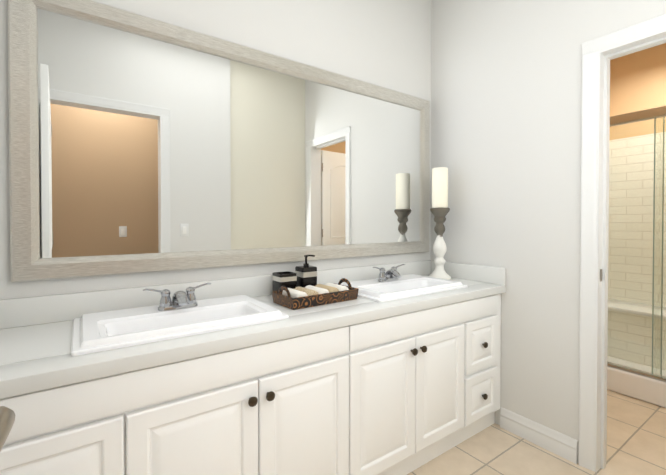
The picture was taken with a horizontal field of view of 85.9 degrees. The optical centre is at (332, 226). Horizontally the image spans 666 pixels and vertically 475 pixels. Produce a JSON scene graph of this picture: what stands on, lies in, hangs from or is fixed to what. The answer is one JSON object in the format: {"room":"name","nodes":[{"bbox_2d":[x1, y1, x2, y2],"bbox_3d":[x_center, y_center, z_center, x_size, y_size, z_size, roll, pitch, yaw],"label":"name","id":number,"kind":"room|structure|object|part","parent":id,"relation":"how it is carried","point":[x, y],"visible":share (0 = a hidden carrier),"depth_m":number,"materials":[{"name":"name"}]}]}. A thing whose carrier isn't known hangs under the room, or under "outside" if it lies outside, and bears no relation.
{"room":"bathroom","nodes":[
{"label":"bathroom","id":0,"kind":"room"},
{"bbox_2d":[0,0,430,299],"bbox_3d":[-0.278,-0.214,1.922,2.570,2.820,0.150,0,1,-35],"label":"wall","id":1,"kind":"structure","parent":0,"point":[138,143],"depth_m":1.64,"materials":[{"name":"white paint"}]},
{"bbox_2d":[0,260,431,327],"bbox_3d":[-0.245,0.296,1.882,2.324,0.100,0.019,0,1,-35],"label":"backsplash","id":2,"kind":"structure","parent":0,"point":[15,312],"depth_m":1.46,"materials":[{"name":"white stone"}]},
{"bbox_2d":[430,0,598,462],"bbox_3d":[1.040,-0.218,2.181,0.120,2.820,1.012,0,1,-35],"label":"wall","id":3,"kind":"structure","parent":0,"point":[506,96],"depth_m":2.03,"materials":[{"name":"white paint"}]},
{"bbox_2d":[432,260,505,283],"bbox_3d":[0.855,0.290,2.321,0.020,0.100,0.536,0,1,-35],"label":"backsplash","id":4,"kind":"structure","parent":3,"relation":"attached to","point":[490,275],"depth_m":2.25,"materials":[{"name":"white stone"}]},
{"bbox_2d":[500,407,577,463],"bbox_3d":[1.117,1.138,1.971,0.014,0.115,0.401,0,1,-35],"label":"baseboard","id":5,"kind":"structure","parent":3,"relation":"attached to","point":[553,441],"depth_m":1.95,"materials":[{"name":"white wood"}]},
{"bbox_2d":[579,52,596,470],"bbox_3d":[1.256,0.175,1.763,0.014,2.045,0.062,0,1,-35],"label":"door frame","id":6,"kind":"structure","parent":3,"relation":"attached to","point":[587,255],"depth_m":1.76,"materials":[{"name":"white wood"}]},
{"bbox_2d":[594,51,609,471],"bbox_3d":[1.345,0.177,1.768,0.035,2.040,0.012,0,1,-35],"label":"door frame","id":7,"kind":"object","parent":3,"relation":"attached to","point":[605,256],"visible":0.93,"depth_m":1.76,"materials":[{"name":"white wood"}]},
{"bbox_2d":[582,14,665,54],"bbox_3d":[1.460,-0.875,1.463,0.014,0.062,0.767,0,1,-35],"label":"door frame","id":8,"kind":"structure","parent":3,"relation":"attached to","point":[646,27],"depth_m":1.63,"materials":[{"name":"white wood"}]},
{"bbox_2d":[600,29,665,59],"bbox_3d":[1.517,-0.842,1.504,0.132,0.018,0.621,0,1,-35],"label":"door jamb","id":9,"kind":"object","parent":3,"relation":"attached to","point":[635,42],"visible":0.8,"depth_m":1.64,"materials":[{"name":"white wood"}]},
{"bbox_2d":[607,37,665,58],"bbox_3d":[1.525,-0.827,1.502,0.035,0.012,0.609,0,1,-35],"label":"door stop","id":10,"kind":"object","parent":3,"relation":"attached to","point":[638,47],"visible":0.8,"depth_m":1.65,"materials":[{"name":"white wood"}]},
{"bbox_2d":[407,390,665,474],"bbox_3d":[0.994,1.236,1.071,5.800,0.060,3.200,0,1,-35],"label":"floor","id":11,"kind":"structure","parent":0,"point":[636,436],"depth_m":1.90,"materials":[{"name":"beige tile"}]},
{"bbox_2d":[0,284,504,474],"bbox_3d":[-0.083,0.796,1.660,2.320,0.803,0.578,0,1,-35],"label":"bathroom vanity","id":12,"kind":"object","parent":11,"relation":"on","point":[393,369],"depth_m":1.29,"materials":[{"name":"white"}]},
{"bbox_3d":[-0.721,0.668,0.902,0.335,0.280,0.019,0,1,-35],"label":"drawer","id":13,"kind":"part","parent":12,"relation":"part of","materials":[{"name":"white wood"}]},
{"bbox_3d":[-0.419,0.800,1.118,0.393,0.550,0.019,0,1,-35],"label":"door","id":14,"kind":"part","parent":12,"relation":"part of","materials":[{"name":"white wood"}]},
{"bbox_3d":[-0.269,0.580,1.191,0.033,0.033,0.032,0,1,-35],"label":"knob","id":15,"kind":"part","parent":12,"relation":"part of","materials":[{"name":"brown metal"}]},
{"bbox_2d":[0,276,505,391],"bbox_3d":[-0.089,0.371,1.663,2.324,0.045,0.557,0,1,-35],"label":"countertop","id":16,"kind":"structure","parent":12,"relation":"on","point":[31,355],"depth_m":1.19,"materials":[{"name":"white stone"}]},
{"bbox_2d":[143,283,210,310],"bbox_3d":[-0.595,0.277,1.393,0.254,0.090,0.118,0,1,-35],"label":"faucet","id":17,"kind":"object","parent":16,"relation":"on","point":[181,301],"depth_m":1.39,"materials":[{"name":"silver metal"}]},
{"bbox_2d":[71,295,288,355],"bbox_3d":[-0.564,0.401,1.351,0.680,0.156,0.425,0,1,-35],"label":"sink","id":18,"kind":"object","parent":16,"relation":"in","point":[108,331],"depth_m":1.28,"materials":[{"name":"white ceramic"}]},
{"bbox_2d":[272,271,296,291],"bbox_3d":[-0.240,0.287,1.772,0.092,0.118,0.092,0,1,-35],"label":"tumbler","id":19,"kind":"object","parent":16,"relation":"on","point":[287,279],"visible":0.52,"depth_m":1.74,"materials":[{"name":"black ceramic"}]},
{"bbox_2d":[295,255,316,286],"bbox_3d":[-0.137,0.245,1.844,0.089,0.202,0.086,0,1,-35],"label":"soap dispenser","id":20,"kind":"object","parent":16,"relation":"on","point":[306,273],"visible":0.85,"depth_m":1.81,"materials":[{"name":"black ceramic"}]},
{"bbox_2d":[272,278,358,309],"bbox_3d":[-0.079,0.303,1.682,0.378,0.090,0.206,0,1,-35],"label":"tray","id":21,"kind":"object","parent":16,"relation":"on","point":[299,297],"visible":1,"depth_m":1.61,"materials":[{"name":"brown wood"}]},
{"bbox_3d":[-0.215,0.285,1.575,0.013,0.052,0.109,0,1,-35],"label":"handle","id":22,"kind":"part","parent":21,"relation":"part of","materials":[{"name":"brown wicker"}]},
{"bbox_2d":[282,288,307,297],"bbox_3d":[-0.172,0.309,1.609,0.061,0.051,0.149,0,1,-35],"label":"towel","id":23,"kind":"object","parent":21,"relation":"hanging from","point":[297,292],"depth_m":1.59,"materials":[{"name":"white fabric"}]},
{"bbox_2d":[295,286,318,295],"bbox_3d":[-0.125,0.309,1.646,0.061,0.051,0.149,0,1,-35],"label":"towel","id":24,"kind":"object","parent":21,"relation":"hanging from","point":[308,290],"depth_m":1.63,"materials":[{"name":"white fabric"}]},
{"bbox_2d":[305,285,328,293],"bbox_3d":[-0.079,0.309,1.682,0.061,0.051,0.149,0,1,-35],"label":"towel","id":25,"kind":"object","parent":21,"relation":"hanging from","point":[319,289],"depth_m":1.67,"materials":[{"name":"white fabric"}]},
{"bbox_2d":[315,284,338,292],"bbox_3d":[-0.032,0.308,1.718,0.061,0.051,0.149,0,1,-35],"label":"towel","id":26,"kind":"object","parent":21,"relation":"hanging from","point":[330,288],"depth_m":1.70,"materials":[{"name":"beige fabric"}]},
{"bbox_2d":[325,283,348,290],"bbox_3d":[0.015,0.308,1.754,0.061,0.051,0.149,0,1,-35],"label":"towel","id":27,"kind":"object","parent":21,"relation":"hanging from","point":[339,287],"depth_m":1.71,"materials":[{"name":"white fabric"}]},
{"bbox_3d":[0.058,0.282,1.788,0.013,0.052,0.109,0,1,-35],"label":"handle","id":28,"kind":"part","parent":21,"relation":"part of","materials":[{"name":"brown wicker"}]},
{"bbox_2d":[373,264,404,281],"bbox_3d":[0.342,0.269,2.057,0.254,0.090,0.118,0,1,-35],"label":"faucet","id":29,"kind":"object","parent":16,"relation":"on","point":[391,275],"depth_m":2.05,"materials":[{"name":"silver metal"}]},
{"bbox_2d":[336,274,467,301],"bbox_3d":[0.372,0.393,2.015,0.680,0.156,0.425,0,1,-35],"label":"sink","id":30,"kind":"object","parent":16,"relation":"in","point":[389,289],"depth_m":1.97,"materials":[{"name":"white ceramic"}]},
{"bbox_2d":[428,167,450,279],"bbox_3d":[0.702,-0.024,2.350,0.146,0.726,0.146,0,1,-35],"label":"candle holder","id":31,"kind":"object","parent":16,"relation":"on","point":[439,209],"visible":0.98,"depth_m":2.31,"materials":[{"name":"white wood"}]},
{"bbox_2d":[432,167,447,207],"bbox_3d":[0.702,-0.254,2.347,0.102,0.258,0.102,0,1,-35],"label":"candle","id":32,"kind":"object","parent":31,"relation":"on","point":[440,174],"depth_m":2.30,"materials":[{"name":"beige wax"}]},
{"bbox_3d":[-0.216,0.579,1.228,0.033,0.033,0.032,0,1,-35],"label":"knob","id":33,"kind":"part","parent":12,"relation":"part of","materials":[{"name":"brown metal"}]},
{"bbox_3d":[-0.098,0.798,1.346,0.388,0.550,0.019,0,1,-35],"label":"door","id":34,"kind":"part","parent":12,"relation":"part of","materials":[{"name":"white wood"}]},
{"bbox_3d":[0.224,0.795,1.574,0.388,0.550,0.019,0,1,-35],"label":"door","id":35,"kind":"part","parent":12,"relation":"part of","materials":[{"name":"white wood"}]},
{"bbox_3d":[0.372,0.574,1.645,0.033,0.033,0.032,0,1,-35],"label":"knob","id":36,"kind":"part","parent":12,"relation":"part of","materials":[{"name":"brown metal"}]},
{"bbox_3d":[0.425,0.574,1.682,0.033,0.033,0.032,0,1,-35],"label":"knob","id":37,"kind":"part","parent":12,"relation":"part of","materials":[{"name":"brown metal"}]},
{"bbox_3d":[0.540,0.792,1.798,0.378,0.550,0.019,0,1,-35],"label":"door","id":38,"kind":"part","parent":12,"relation":"part of","materials":[{"name":"white wood"}]},
{"bbox_3d":[0.830,0.655,2.002,0.302,0.280,0.019,0,1,-35],"label":"drawer","id":39,"kind":"part","parent":12,"relation":"part of","materials":[{"name":"white wood"}]},
{"bbox_2d":[607,106,665,407],"bbox_3d":[2.706,0.170,2.394,0.955,2.038,1.994,0,1,-35],"label":"shower enclosure","id":40,"kind":"object","parent":11,"relation":"on","point":[636,358],"visible":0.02,"depth_m":2.55,"materials":[{"name":"clear glass"}]},
{"bbox_3d":[2.397,0.139,2.083,0.006,1.730,0.810,0,1,-35],"label":"glass","id":41,"kind":"part","parent":40,"relation":"part of","materials":[{"name":"clear glass"}]},
{"bbox_2d":[599,0,665,36],"bbox_3d":[1.515,-1.229,1.498,0.120,0.780,0.633,0,1,-35],"label":"wall","id":42,"kind":"structure","parent":0,"point":[615,15],"depth_m":1.64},
{"bbox_2d":[609,43,665,139],"bbox_3d":[3.147,-1.219,2.689,0.120,0.830,2.000,0,1,-35],"label":"wall","id":43,"kind":"structure","parent":0,"point":[638,81],"depth_m":3.19,"materials":[{"name":"brown"}]},
{"bbox_2d":[608,132,665,306],"bbox_3d":[3.147,0.191,2.707,0.120,1.990,2.000,0,1,-35],"label":"wall tile","id":44,"kind":"structure","parent":43,"relation":"attached to","point":[615,202],"depth_m":3.21,"materials":[{"name":"white tile"}]},
{"label":"rose","id":45,"kind":"object","parent":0,"visible":0},
{"bbox_2d":[0,406,15,451],"bbox_3d":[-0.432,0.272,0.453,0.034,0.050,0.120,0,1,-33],"label":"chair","id":46,"kind":"object","parent":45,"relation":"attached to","point":[7,418],"visible":1,"depth_m":0.47,"materials":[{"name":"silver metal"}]}
]}

